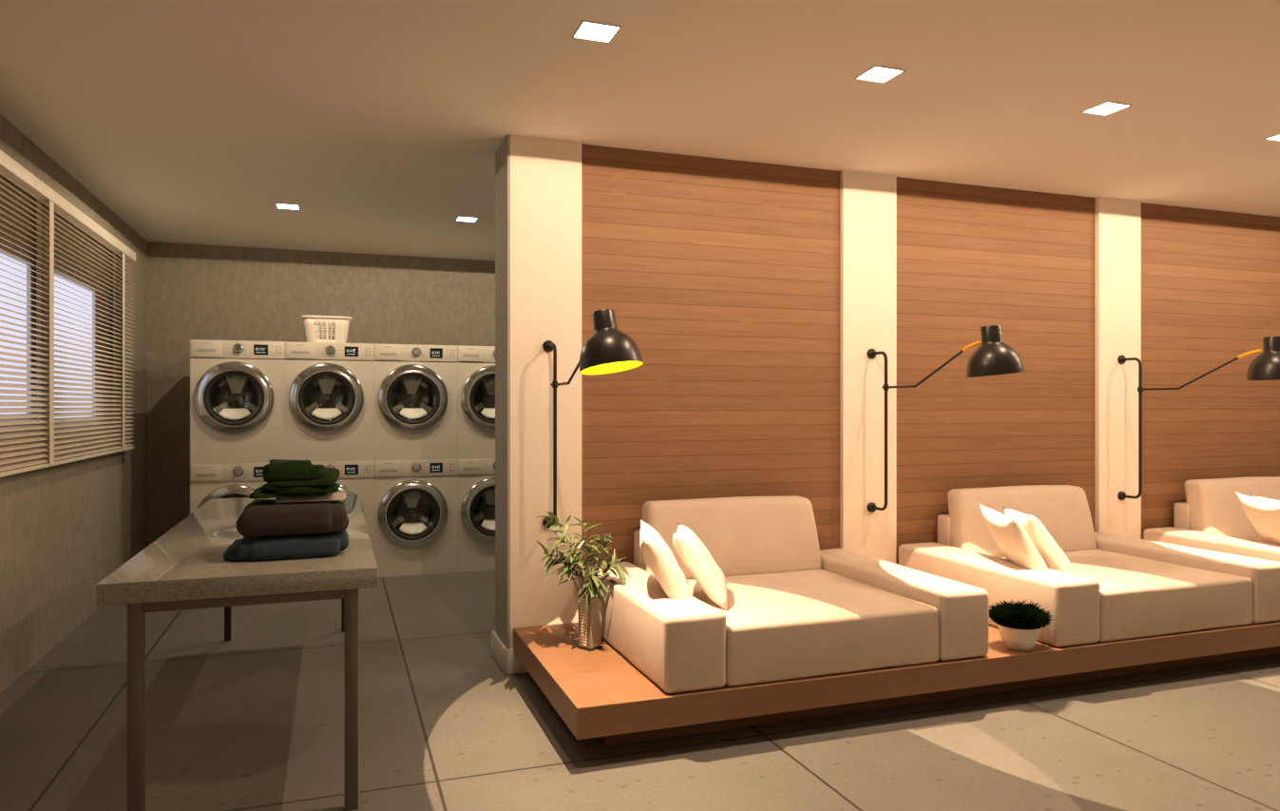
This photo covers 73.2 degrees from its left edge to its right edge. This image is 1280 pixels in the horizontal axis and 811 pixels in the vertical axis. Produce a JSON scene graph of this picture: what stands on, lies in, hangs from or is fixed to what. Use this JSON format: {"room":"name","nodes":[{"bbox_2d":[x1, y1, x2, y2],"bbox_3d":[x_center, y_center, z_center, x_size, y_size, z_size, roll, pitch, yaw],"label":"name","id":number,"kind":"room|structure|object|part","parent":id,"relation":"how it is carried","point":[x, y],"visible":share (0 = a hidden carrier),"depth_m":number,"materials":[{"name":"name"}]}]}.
{"room":"laundry","nodes":[
{"label":"laundry","id":0,"kind":"room"},
{"bbox_2d":[0,114,147,693],"bbox_3d":[-1.974,-0.007,1.395,0.050,2.515,11.446,0,0,-19],"label":"wall","id":1,"kind":"structure","parent":0,"point":[66,527],"depth_m":4.70,"materials":[{"name":"grey paint"}]},
{"bbox_2d":[0,248,30,420],"bbox_3d":[-2.722,-0.305,3.568,0.011,0.760,1.142,0,0,-19],"label":"window","id":2,"kind":"structure","parent":1,"relation":"in","point":[27,263],"depth_m":4.09,"materials":[{"name":"white"}]},
{"bbox_2d":[0,149,135,477],"bbox_3d":[-2.967,-0.377,4.417,0.064,1.347,3.205,0,0,-19],"label":"blind","id":3,"kind":"object","parent":1,"relation":"attached to","point":[10,169],"visible":1,"depth_m":4.30,"materials":[{"name":"beige plastic"}]},
{"bbox_3d":[-2.968,0.288,4.419,0.048,0.018,3.190,0,0,-19],"label":"rail","id":4,"kind":"part","parent":3,"relation":"part of","materials":[{"name":"beige"}]},
{"bbox_2d":[54,269,95,422],"bbox_3d":[-3.160,-0.305,4.809,0.011,0.800,0.850,0,0,-19],"label":"window","id":5,"kind":"structure","parent":1,"relation":"in","point":[55,272],"depth_m":5.19,"materials":[{"name":"white"}]},
{"bbox_2d":[147,241,495,545],"bbox_3d":[0.941,-0.007,8.415,10.122,2.515,0.150,0,0,-19],"label":"wall","id":6,"kind":"structure","parent":0,"point":[195,291],"depth_m":6.93,"materials":[{"name":"grey paint"}]},
{"bbox_2d":[0,0,1279,261],"bbox_3d":[2.751,-1.325,3.064,10.272,0.120,11.446,0,0,-19],"label":"ceiling","id":7,"kind":"structure","parent":0,"point":[386,122],"depth_m":3.51,"materials":[{"name":"white paint"}]},
{"bbox_2d":[275,203,299,210],"bbox_3d":[-2.236,-1.263,5.473,0.135,0.004,0.135,0,0,-19],"label":"recessed light","id":8,"kind":"object","parent":7,"relation":"in","point":[278,205],"visible":1,"depth_m":5.48,"materials":[{"name":"white"}]},
{"bbox_2d":[455,215,477,222],"bbox_3d":[-1.176,-1.263,5.847,0.135,0.004,0.135,0,0,-19],"label":"recessed light","id":9,"kind":"object","parent":7,"relation":"in","point":[459,219],"visible":1,"depth_m":5.84,"materials":[{"name":"white plastic"}]},
{"bbox_2d":[457,216,476,221],"bbox_3d":[-1.176,-1.264,5.847,0.123,0.003,0.123,0,0,-19],"label":"diffuser","id":10,"kind":"object","parent":9,"relation":"attached to","point":[460,219],"depth_m":5.84,"materials":[{"name":"white plastic"}]},
{"bbox_2d":[572,19,621,42],"bbox_3d":[-0.147,-1.263,2.915,0.135,0.004,0.135,0,0,-19],"label":"recessed light","id":11,"kind":"object","parent":7,"relation":"in","point":[590,30],"visible":1,"depth_m":2.91,"materials":[{"name":"white plastic"}]},
{"bbox_2d":[854,65,905,83],"bbox_3d":[0.915,-1.263,3.290,0.135,0.004,0.135,0,0,-19],"label":"recessed light","id":12,"kind":"object","parent":7,"relation":"in","point":[875,73],"visible":1,"depth_m":3.29,"materials":[{"name":"white plastic"}]},
{"bbox_2d":[1081,100,1131,115],"bbox_3d":[1.984,-1.263,3.668,0.135,0.004,0.135,0,0,-19],"label":"recessed light","id":13,"kind":"object","parent":7,"relation":"in","point":[1107,107],"visible":1,"depth_m":3.67,"materials":[{"name":"white plastic"}]},
{"bbox_2d":[1263,133,1279,141],"bbox_3d":[3.043,-1.263,4.042,0.135,0.004,0.135,0,0,-19],"label":"recessed light","id":14,"kind":"object","parent":7,"relation":"in","point":[1275,137],"visible":1,"depth_m":4.07,"materials":[{"name":"white plastic"}]},
{"bbox_2d":[1268,134,1279,140],"bbox_3d":[3.043,-1.264,4.042,0.123,0.003,0.123,0,0,-19],"label":"diffuser","id":15,"kind":"object","parent":14,"relation":"attached to","point":[1276,137],"depth_m":4.07,"materials":[{"name":"white plastic"}]},
{"bbox_2d":[0,569,1279,810],"bbox_3d":[2.751,1.310,3.064,10.272,0.120,11.446,0,0,-19],"label":"floor","id":16,"kind":"structure","parent":0,"point":[255,719],"depth_m":3.25,"materials":[{"name":"tile"}]},
{"bbox_2d":[190,462,269,514],"bbox_3d":[-2.876,0.825,6.236,0.597,0.850,0.664,0,0,-19],"label":"washing machine","id":17,"kind":"object","parent":16,"relation":"on","point":[232,480],"visible":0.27,"depth_m":5.92,"materials":[{"name":"grey metal"}]},
{"bbox_3d":[-2.963,0.473,5.888,0.118,0.021,0.002,0,0,-19],"label":"drawer pull","id":18,"kind":"part","parent":17,"relation":"part of","materials":[{"name":"grey plastic"}]},
{"bbox_3d":[-2.961,0.463,5.892,0.188,0.108,0.006,0,0,-19],"label":"detergent drawer","id":19,"kind":"part","parent":17,"relation":"part of","materials":[{"name":"beige plastic"}]},
{"bbox_3d":[-2.793,0.798,5.936,0.506,0.506,0.042,0,0,-19],"label":"door","id":20,"kind":"part","parent":17,"relation":"part of","materials":[{"name":"silver metal"}]},
{"bbox_3d":[-2.779,0.462,5.962,0.597,0.122,0.007,0,0,-19],"label":"control panel","id":21,"kind":"part","parent":17,"relation":"part of","materials":[{"name":"beige plastic"}]},
{"bbox_2d":[190,339,285,463],"bbox_3d":[-2.876,-0.025,6.236,0.597,0.850,0.664,0,0,-19],"label":"washing machine","id":22,"kind":"object","parent":17,"relation":"on","point":[238,387],"visible":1,"depth_m":5.97,"materials":[{"name":"beige metal"}]},
{"bbox_3d":[-2.963,-0.377,5.888,0.118,0.021,0.002,0,0,-19],"label":"drawer pull","id":23,"kind":"part","parent":22,"relation":"part of","materials":[{"name":"grey plastic"}]},
{"bbox_3d":[-2.961,-0.388,5.892,0.188,0.108,0.006,0,0,-19],"label":"detergent drawer","id":24,"kind":"part","parent":22,"relation":"part of","materials":[{"name":"beige plastic"}]},
{"bbox_3d":[-2.793,-0.052,5.936,0.506,0.506,0.042,0,0,-19],"label":"door","id":25,"kind":"part","parent":22,"relation":"part of","materials":[{"name":"silver metal"}]},
{"bbox_3d":[-2.779,-0.388,5.962,0.597,0.122,0.007,0,0,-19],"label":"control panel","id":26,"kind":"part","parent":22,"relation":"part of","materials":[{"name":"beige plastic"}]},
{"bbox_3d":[-2.772,-0.396,5.947,0.062,0.062,0.026,0,0,-19],"label":"program knob","id":27,"kind":"part","parent":22,"relation":"part of","materials":[{"name":"silver metal"}]},
{"bbox_3d":[-2.772,0.455,5.947,0.062,0.062,0.026,0,0,-19],"label":"program knob","id":28,"kind":"part","parent":17,"relation":"part of","materials":[{"name":"silver metal"}]},
{"bbox_2d":[95,494,377,810],"bbox_3d":[-1.557,0.875,3.644,0.754,0.750,2.350,0,0,-19],"label":"folding table","id":29,"kind":"object","parent":16,"relation":"on","point":[185,567],"visible":0.88,"depth_m":2.62,"materials":[{"name":"grey stone"}]},
{"bbox_3d":[-1.452,0.906,2.484,0.040,0.688,0.040,0,0,-19],"label":"leg","id":30,"kind":"part","parent":29,"relation":"part of","materials":[{"name":"beige metal"}]},
{"bbox_3d":[-2.197,0.906,4.593,0.032,0.688,0.036,0,0,-19],"label":"leg","id":31,"kind":"part","parent":29,"relation":"part of","materials":[{"name":"grey metal"}]},
{"bbox_2d":[223,529,348,560],"bbox_3d":[-1.190,0.461,2.914,0.386,0.077,0.286,0,0,-21],"label":"jeans","id":32,"kind":"object","parent":29,"relation":"on","point":[330,544],"visible":0.83,"depth_m":2.80,"materials":[{"name":"blue fabric"}]},
{"bbox_2d":[236,498,348,536],"bbox_3d":[-1.169,0.375,2.923,0.346,0.102,0.266,0,0,-19],"label":"jumper","id":33,"kind":"object","parent":32,"relation":"on","point":[260,517],"visible":0.96,"depth_m":2.81,"materials":[{"name":"brown fabric"}]},
{"bbox_2d":[274,491,345,502],"bbox_3d":[-1.134,0.314,2.974,0.229,0.017,0.164,0,0,-19],"label":"shirt","id":34,"kind":"object","parent":33,"relation":"on","point":[337,495],"visible":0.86,"depth_m":2.91,"materials":[{"name":"grey fabric"}]},
{"bbox_2d":[248,458,340,497],"bbox_3d":[-1.178,0.245,2.954,0.281,0.118,0.220,0,0,-18],"label":"sweater","id":35,"kind":"object","parent":34,"relation":"on","point":[284,477],"visible":1,"depth_m":2.88,"materials":[{"name":"green fabric"}]},
{"bbox_3d":[-1.642,0.906,4.788,0.032,0.688,0.036,0,0,-19],"label":"leg","id":36,"kind":"part","parent":29,"relation":"part of","materials":[{"name":"grey metal"}]},
{"bbox_3d":[-0.898,0.906,2.680,0.040,0.688,0.040,0,0,-19],"label":"leg","id":37,"kind":"part","parent":29,"relation":"part of","materials":[{"name":"beige metal"}]},
{"bbox_2d":[311,459,373,550],"bbox_3d":[-2.312,0.825,6.435,0.597,0.850,0.664,0,0,-19],"label":"washing machine","id":38,"kind":"object","parent":16,"relation":"on","point":[355,477],"visible":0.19,"depth_m":6.23,"materials":[{"name":"grey metal"}]},
{"bbox_2d":[285,341,373,461],"bbox_3d":[-2.312,-0.025,6.435,0.597,0.850,0.664,0,0,-19],"label":"washing machine","id":39,"kind":"object","parent":38,"relation":"on","point":[329,386],"visible":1,"depth_m":6.17,"materials":[{"name":"grey metal"}]},
{"bbox_3d":[-2.399,-0.377,6.087,0.118,0.021,0.002,0,0,-19],"label":"drawer pull","id":40,"kind":"part","parent":39,"relation":"part of","materials":[{"name":"grey plastic"}]},
{"bbox_3d":[-2.397,-0.388,6.091,0.188,0.108,0.006,0,0,-19],"label":"detergent drawer","id":41,"kind":"part","parent":39,"relation":"part of","materials":[{"name":"beige plastic"}]},
{"bbox_3d":[-2.229,-0.052,6.135,0.506,0.506,0.042,0,0,-19],"label":"door","id":42,"kind":"part","parent":39,"relation":"part of","materials":[{"name":"silver metal"}]},
{"bbox_2d":[301,315,352,343],"bbox_3d":[-2.321,-0.551,6.392,0.352,0.201,0.293,0,0,-19],"label":"laundry basket","id":43,"kind":"object","parent":39,"relation":"on","point":[312,323],"visible":0.91,"depth_m":6.28,"materials":[{"name":"beige plastic"}]},
{"bbox_3d":[-2.215,-0.388,6.161,0.597,0.122,0.007,0,0,-19],"label":"control panel","id":44,"kind":"part","parent":39,"relation":"part of","materials":[{"name":"beige plastic"}]},
{"bbox_3d":[-2.209,-0.396,6.146,0.062,0.062,0.026,0,0,-19],"label":"program knob","id":45,"kind":"part","parent":39,"relation":"part of","materials":[{"name":"silver metal"}]},
{"bbox_3d":[-2.215,0.462,6.161,0.597,0.122,0.007,0,0,-19],"label":"control panel","id":46,"kind":"part","parent":38,"relation":"part of","materials":[{"name":"beige plastic"}]},
{"bbox_3d":[-2.229,0.798,6.135,0.506,0.506,0.042,0,0,-19],"label":"door","id":47,"kind":"part","parent":38,"relation":"part of","materials":[{"name":"silver metal"}]},
{"bbox_2d":[373,458,457,576],"bbox_3d":[-1.748,0.825,6.635,0.597,0.850,0.664,0,0,-19],"label":"washing machine","id":48,"kind":"object","parent":16,"relation":"on","point":[415,501],"visible":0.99,"depth_m":6.37,"materials":[{"name":"grey metal"}]},
{"bbox_3d":[-1.833,0.463,6.290,0.188,0.108,0.006,0,0,-19],"label":"detergent drawer","id":49,"kind":"part","parent":48,"relation":"part of","materials":[{"name":"beige plastic"}]},
{"bbox_3d":[-1.835,0.473,6.286,0.118,0.021,0.002,0,0,-19],"label":"drawer pull","id":50,"kind":"part","parent":48,"relation":"part of","materials":[{"name":"grey plastic"}]},
{"bbox_3d":[-1.665,0.798,6.334,0.506,0.506,0.042,0,0,-19],"label":"door","id":51,"kind":"part","parent":48,"relation":"part of","materials":[{"name":"silver metal"}]},
{"bbox_2d":[373,343,457,459],"bbox_3d":[-1.748,-0.025,6.635,0.597,0.850,0.664,0,0,-19],"label":"washing machine","id":52,"kind":"object","parent":48,"relation":"on","point":[415,385],"visible":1,"depth_m":6.37,"materials":[{"name":"grey metal"}]},
{"bbox_3d":[-1.833,-0.388,6.290,0.188,0.108,0.006,0,0,-19],"label":"detergent drawer","id":53,"kind":"part","parent":52,"relation":"part of","materials":[{"name":"beige plastic"}]},
{"bbox_3d":[-1.835,-0.377,6.286,0.118,0.021,0.002,0,0,-19],"label":"drawer pull","id":54,"kind":"part","parent":52,"relation":"part of","materials":[{"name":"grey plastic"}]},
{"bbox_3d":[-1.665,-0.052,6.334,0.506,0.506,0.042,0,0,-19],"label":"door","id":55,"kind":"part","parent":52,"relation":"part of","materials":[{"name":"silver metal"}]},
{"bbox_3d":[-1.651,-0.388,6.360,0.597,0.122,0.007,0,0,-19],"label":"control panel","id":56,"kind":"part","parent":52,"relation":"part of","materials":[{"name":"beige plastic"}]},
{"bbox_3d":[-1.645,-0.396,6.345,0.062,0.062,0.026,0,0,-19],"label":"program knob","id":57,"kind":"part","parent":52,"relation":"part of","materials":[{"name":"silver metal"}]},
{"bbox_3d":[-1.651,0.462,6.360,0.597,0.122,0.007,0,0,-19],"label":"control panel","id":58,"kind":"part","parent":48,"relation":"part of","materials":[{"name":"beige plastic"}]},
{"bbox_3d":[-1.645,0.455,6.345,0.062,0.062,0.026,0,0,-19],"label":"program knob","id":59,"kind":"part","parent":48,"relation":"part of","materials":[{"name":"silver metal"}]},
{"bbox_2d":[457,458,495,572],"bbox_3d":[-1.184,0.825,6.834,0.597,0.850,0.664,0,0,-19],"label":"washing machine","id":60,"kind":"object","parent":16,"relation":"on","point":[475,476],"visible":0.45,"depth_m":6.50,"materials":[{"name":"grey metal"}]},
{"bbox_3d":[-1.271,0.473,6.486,0.118,0.021,0.002,0,0,-19],"label":"drawer pull","id":61,"kind":"part","parent":60,"relation":"part of","materials":[{"name":"grey plastic"}]},
{"bbox_3d":[-1.269,0.463,6.489,0.188,0.108,0.006,0,0,-19],"label":"detergent drawer","id":62,"kind":"part","parent":60,"relation":"part of","materials":[{"name":"beige plastic"}]},
{"bbox_2d":[457,344,495,458],"bbox_3d":[-1.184,-0.025,6.834,0.597,0.850,0.664,0,0,-19],"label":"washing machine","id":63,"kind":"object","parent":60,"relation":"on","point":[475,364],"visible":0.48,"depth_m":6.50,"materials":[{"name":"grey metal"}]},
{"bbox_3d":[-1.271,-0.377,6.486,0.118,0.021,0.002,0,0,-19],"label":"drawer pull","id":64,"kind":"part","parent":63,"relation":"part of","materials":[{"name":"grey plastic"}]},
{"bbox_3d":[-1.269,-0.388,6.489,0.188,0.108,0.006,0,0,-19],"label":"detergent drawer","id":65,"kind":"part","parent":63,"relation":"part of","materials":[{"name":"beige plastic"}]},
{"bbox_3d":[-1.087,-0.388,6.559,0.597,0.122,0.007,0,0,-19],"label":"control panel","id":66,"kind":"part","parent":63,"relation":"part of","materials":[{"name":"beige plastic"}]},
{"bbox_3d":[-1.101,-0.052,6.533,0.506,0.506,0.042,0,0,-19],"label":"door","id":67,"kind":"part","parent":63,"relation":"part of","materials":[{"name":"silver metal"}]},
{"bbox_3d":[-1.087,0.462,6.559,0.597,0.122,0.007,0,0,-19],"label":"control panel","id":68,"kind":"part","parent":60,"relation":"part of","materials":[{"name":"beige plastic"}]},
{"bbox_3d":[-1.101,0.798,6.533,0.506,0.506,0.042,0,0,-19],"label":"door","id":69,"kind":"part","parent":60,"relation":"part of","materials":[{"name":"silver metal"}]},
{"bbox_2d":[513,620,1279,745],"bbox_3d":[2.896,1.145,4.662,7.000,0.210,1.133,0,0,-19],"label":"wooden platform","id":70,"kind":"object","parent":16,"relation":"on","point":[600,693],"visible":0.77,"depth_m":3.44,"materials":[{"name":"brown wood"}]},
{"bbox_2d":[577,593,602,650],"bbox_3d":[-0.215,0.927,3.698,0.080,0.225,0.084,0,0,43],"label":"vase","id":71,"kind":"object","parent":70,"relation":"on","point":[589,621],"visible":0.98,"depth_m":3.67,"materials":[{"name":"silver metal"}]},
{"bbox_2d":[536,511,630,611],"bbox_3d":[-0.236,0.727,3.682,0.418,0.548,0.299,0,0,-19],"label":"leafy branch","id":72,"kind":"object","parent":71,"relation":"in","point":[595,586],"visible":1,"depth_m":3.65,"materials":[{"name":"green plant"}]},
{"bbox_3d":[-0.239,0.922,3.670,0.061,0.204,0.010,0,0,43],"label":"ribbed panel","id":73,"kind":"part","parent":71,"relation":"part of","materials":[{"name":"silver metal"}]},
{"bbox_2d":[582,495,988,693],"bbox_3d":[0.586,0.749,3.850,1.446,0.581,1.124,0,0,-19],"label":"sofa","id":74,"kind":"object","parent":70,"relation":"on","point":[796,608],"visible":0.91,"depth_m":3.51,"materials":[{"name":"beige fabric"}]},
{"bbox_3d":[0.419,0.820,4.330,0.924,0.420,0.106,0,0,-19],"label":"frame","id":75,"kind":"part","parent":74,"relation":"part of","materials":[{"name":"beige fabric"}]},
{"bbox_3d":[0.022,0.899,3.651,0.250,0.282,1.123,0,0,-19],"label":"armrest","id":76,"kind":"part","parent":74,"relation":"part of","materials":[{"name":"beige fabric"}]},
{"bbox_2d":[639,519,690,599],"bbox_3d":[0.102,0.660,3.525,0.204,0.340,0.394,0,0,0],"label":"cushion","id":77,"kind":"object","parent":74,"relation":"on","point":[658,555],"visible":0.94,"depth_m":3.38,"materials":[{"name":"beige fabric"}]},
{"bbox_2d":[672,521,727,611],"bbox_3d":[0.257,0.665,3.622,0.221,0.318,0.387,0,0,6],"label":"cushion","id":78,"kind":"object","parent":74,"relation":"on","point":[693,552],"visible":1,"depth_m":3.48,"materials":[{"name":"beige fabric"}]},
{"bbox_2d":[641,495,821,578],"bbox_3d":[0.449,0.650,4.241,0.926,0.384,0.208,0,0,-19],"label":"cushion","id":79,"kind":"object","parent":74,"relation":"on","point":[771,534],"depth_m":4.19,"materials":[{"name":"beige fabric"}]},
{"bbox_3d":[0.621,0.926,3.750,0.950,0.228,0.904,0,0,-19],"label":"seat","id":80,"kind":"part","parent":74,"relation":"part of","materials":[{"name":"beige fabric"}]},
{"bbox_3d":[1.149,0.899,4.049,0.251,0.282,1.123,0,0,-19],"label":"armrest","id":81,"kind":"part","parent":74,"relation":"part of","materials":[{"name":"beige fabric"}]},
{"bbox_2d":[988,598,1053,650],"bbox_3d":[1.630,0.931,3.703,0.282,0.218,0.282,0,0,-19],"label":"potted plant","id":82,"kind":"object","parent":70,"relation":"on","point":[1020,624],"visible":0.99,"depth_m":3.65,"materials":[{"name":"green plant"}]},
{"bbox_3d":[1.628,0.989,3.703,0.170,0.102,0.170,0,0,-19],"label":"pot","id":83,"kind":"part","parent":82,"relation":"part of","materials":[{"name":"beige ceramic"}]},
{"bbox_2d":[898,484,1279,647],"bbox_3d":[2.277,0.749,4.447,1.446,0.581,1.124,0,0,-19],"label":"sofa","id":84,"kind":"object","parent":70,"relation":"on","point":[1121,587],"visible":0.85,"depth_m":4.11,"materials":[{"name":"beige fabric"}]},
{"bbox_3d":[2.110,0.820,4.927,0.924,0.420,0.106,0,0,-19],"label":"frame","id":85,"kind":"part","parent":84,"relation":"part of","materials":[{"name":"beige fabric"}]},
{"bbox_3d":[1.713,0.899,4.248,0.250,0.282,1.123,0,0,-19],"label":"armrest","id":86,"kind":"part","parent":84,"relation":"part of","materials":[{"name":"beige fabric"}]},
{"bbox_2d":[978,503,1048,570],"bbox_3d":[1.793,0.660,4.122,0.204,0.340,0.394,0,0,0],"label":"cushion","id":87,"kind":"object","parent":84,"relation":"on","point":[1010,535],"visible":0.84,"depth_m":4.00,"materials":[{"name":"beige fabric"}]},
{"bbox_2d":[947,484,1096,556],"bbox_3d":[2.140,0.650,4.838,0.926,0.384,0.208,0,0,-19],"label":"cushion","id":88,"kind":"object","parent":84,"relation":"on","point":[1063,510],"depth_m":4.79,"materials":[{"name":"beige fabric"}]},
{"bbox_2d":[1001,505,1075,574],"bbox_3d":[1.948,0.665,4.219,0.221,0.318,0.387,0,0,6],"label":"cushion","id":89,"kind":"object","parent":84,"relation":"on","point":[1052,554],"visible":0.62,"depth_m":4.07,"materials":[{"name":"beige fabric"}]},
{"bbox_3d":[2.312,0.926,4.347,0.950,0.228,0.904,0,0,-19],"label":"seat","id":90,"kind":"part","parent":84,"relation":"part of","materials":[{"name":"beige fabric"}]},
{"bbox_3d":[2.840,0.899,4.646,0.251,0.282,1.123,0,0,-19],"label":"armrest","id":91,"kind":"part","parent":84,"relation":"part of","materials":[{"name":"beige fabric"}]},
{"bbox_2d":[1143,476,1279,561],"bbox_3d":[3.968,0.749,5.045,1.446,0.581,1.124,0,0,-19],"label":"sofa","id":92,"kind":"object","parent":70,"relation":"on","point":[1213,517],"visible":0.55,"depth_m":5.26,"materials":[{"name":"beige fabric"}]},
{"bbox_3d":[3.801,0.820,5.524,0.924,0.420,0.106,0,0,-19],"label":"frame","id":93,"kind":"part","parent":92,"relation":"part of","materials":[{"name":"beige fabric"}]},
{"bbox_3d":[3.404,0.899,4.846,0.250,0.282,1.123,0,0,-19],"label":"armrest","id":94,"kind":"part","parent":92,"relation":"part of","materials":[{"name":"beige fabric"}]},
{"bbox_2d":[1184,476,1279,537],"bbox_3d":[3.831,0.650,5.435,0.926,0.384,0.208,0,0,-19],"label":"cushion","id":95,"kind":"object","parent":92,"relation":"on","point":[1212,505],"depth_m":5.29,"materials":[{"name":"beige fabric"}]},
{"bbox_2d":[1235,491,1279,544],"bbox_3d":[3.484,0.660,4.720,0.204,0.340,0.394,0,0,0],"label":"cushion","id":96,"kind":"object","parent":92,"relation":"on","point":[1264,515],"visible":0.93,"depth_m":4.73,"materials":[{"name":"beige fabric"}]},
{"bbox_2d":[1249,494,1279,502],"bbox_3d":[3.639,0.665,4.816,0.221,0.318,0.387,0,0,6],"label":"cushion","id":97,"kind":"object","parent":92,"relation":"on","point":[1258,497],"visible":0.2,"depth_m":4.91,"materials":[{"name":"beige fabric"}]},
{"bbox_2d":[495,134,1141,649],"bbox_3d":[3.024,-0.007,5.487,7.843,2.515,0.335,0,0,-19],"label":"wall","id":98,"kind":"structure","parent":0,"point":[538,181],"depth_m":4.20,"materials":[{"name":"beige paint"}]},
{"bbox_2d":[491,630,528,673],"bbox_3d":[-0.567,1.192,4.220,0.259,0.115,0.367,0,0,-19],"label":"baseboard","id":99,"kind":"structure","parent":98,"relation":"attached to","point":[506,659],"depth_m":4.03,"materials":[{"name":"white"}]},
{"bbox_2d":[542,308,643,528],"bbox_3d":[-0.241,0.110,3.601,0.238,0.940,1.048,0,0,-19],"label":"wall lamp","id":100,"kind":"object","parent":98,"relation":"attached to","point":[608,350],"visible":0.94,"depth_m":3.20,"materials":[{"name":"black metal"}]},
{"bbox_3d":[-0.409,0.136,4.015,0.017,0.850,0.131,0,0,-19],"label":"rail","id":101,"kind":"part","parent":100,"relation":"part of","materials":[{"name":"black metal"}]},
{"bbox_3d":[-0.291,-0.176,3.680,0.018,0.173,0.596,0,0,-20],"label":"arm","id":102,"kind":"part","parent":100,"relation":"part of","materials":[{"name":"black metal"}]},
{"bbox_3d":[-0.107,-0.238,3.219,0.238,0.244,0.238,0,0,-19],"label":"lamp shade","id":103,"kind":"part","parent":100,"relation":"part of","materials":[{"name":"black metal"}]},
{"bbox_2d":[581,144,840,584],"bbox_3d":[0.395,-0.007,4.418,1.454,2.515,0.012,0,0,-19],"label":"wall panel","id":104,"kind":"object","parent":98,"relation":"attached to","point":[723,275],"depth_m":4.40,"materials":[{"name":"brown wood"}]},
{"bbox_2d":[866,324,1024,512],"bbox_3d":[1.447,0.111,4.206,0.238,0.938,1.031,0,0,-19],"label":"wall lamp","id":105,"kind":"object","parent":98,"relation":"attached to","point":[993,356],"visible":1,"depth_m":3.79,"materials":[{"name":"black metal"}]},
{"bbox_3d":[1.282,0.136,4.612,0.017,0.850,0.131,0,0,-19],"label":"rail","id":106,"kind":"part","parent":105,"relation":"part of","materials":[{"name":"black metal"}]},
{"bbox_3d":[1.400,-0.176,4.277,0.018,0.173,0.596,0,0,-20],"label":"arm","id":107,"kind":"part","parent":105,"relation":"part of","materials":[{"name":"black metal"}]},
{"bbox_3d":[1.578,-0.242,3.832,0.238,0.233,0.239,0,0,-19],"label":"lamp shade","id":108,"kind":"part","parent":105,"relation":"part of","materials":[{"name":"black metal"}]},
{"bbox_2d":[896,176,1094,564],"bbox_3d":[2.085,-0.007,5.014,1.454,2.515,0.012,0,0,-19],"label":"wall panel","id":109,"kind":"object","parent":98,"relation":"attached to","point":[969,257],"depth_m":4.98,"materials":[{"name":"brown wood"}]},
{"bbox_2d":[1117,335,1279,499],"bbox_3d":[3.134,0.111,4.803,0.239,0.938,1.028,0,0,-19],"label":"wall lamp","id":110,"kind":"object","parent":98,"relation":"attached to","point":[1266,366],"visible":1,"depth_m":4.46,"materials":[{"name":"black metal"}]},
{"bbox_3d":[2.973,0.136,5.210,0.017,0.850,0.131,0,0,-19],"label":"rail","id":111,"kind":"part","parent":110,"relation":"part of","materials":[{"name":"black metal"}]},
{"bbox_3d":[3.091,-0.176,4.875,0.018,0.173,0.596,0,0,-20],"label":"arm","id":112,"kind":"part","parent":110,"relation":"part of","materials":[{"name":"black metal"}]},
{"bbox_3d":[3.266,-0.243,4.432,0.239,0.230,0.239,0,0,-19],"label":"lamp shade","id":113,"kind":"part","parent":110,"relation":"part of","materials":[{"name":"black metal"}]},
{"bbox_2d":[1141,202,1279,538],"bbox_3d":[3.776,-0.007,5.612,1.455,2.515,0.012,0,0,-19],"label":"wall panel","id":114,"kind":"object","parent":98,"relation":"attached to","point":[1211,278],"depth_m":5.55,"materials":[{"name":"brown wood"}]}
]}

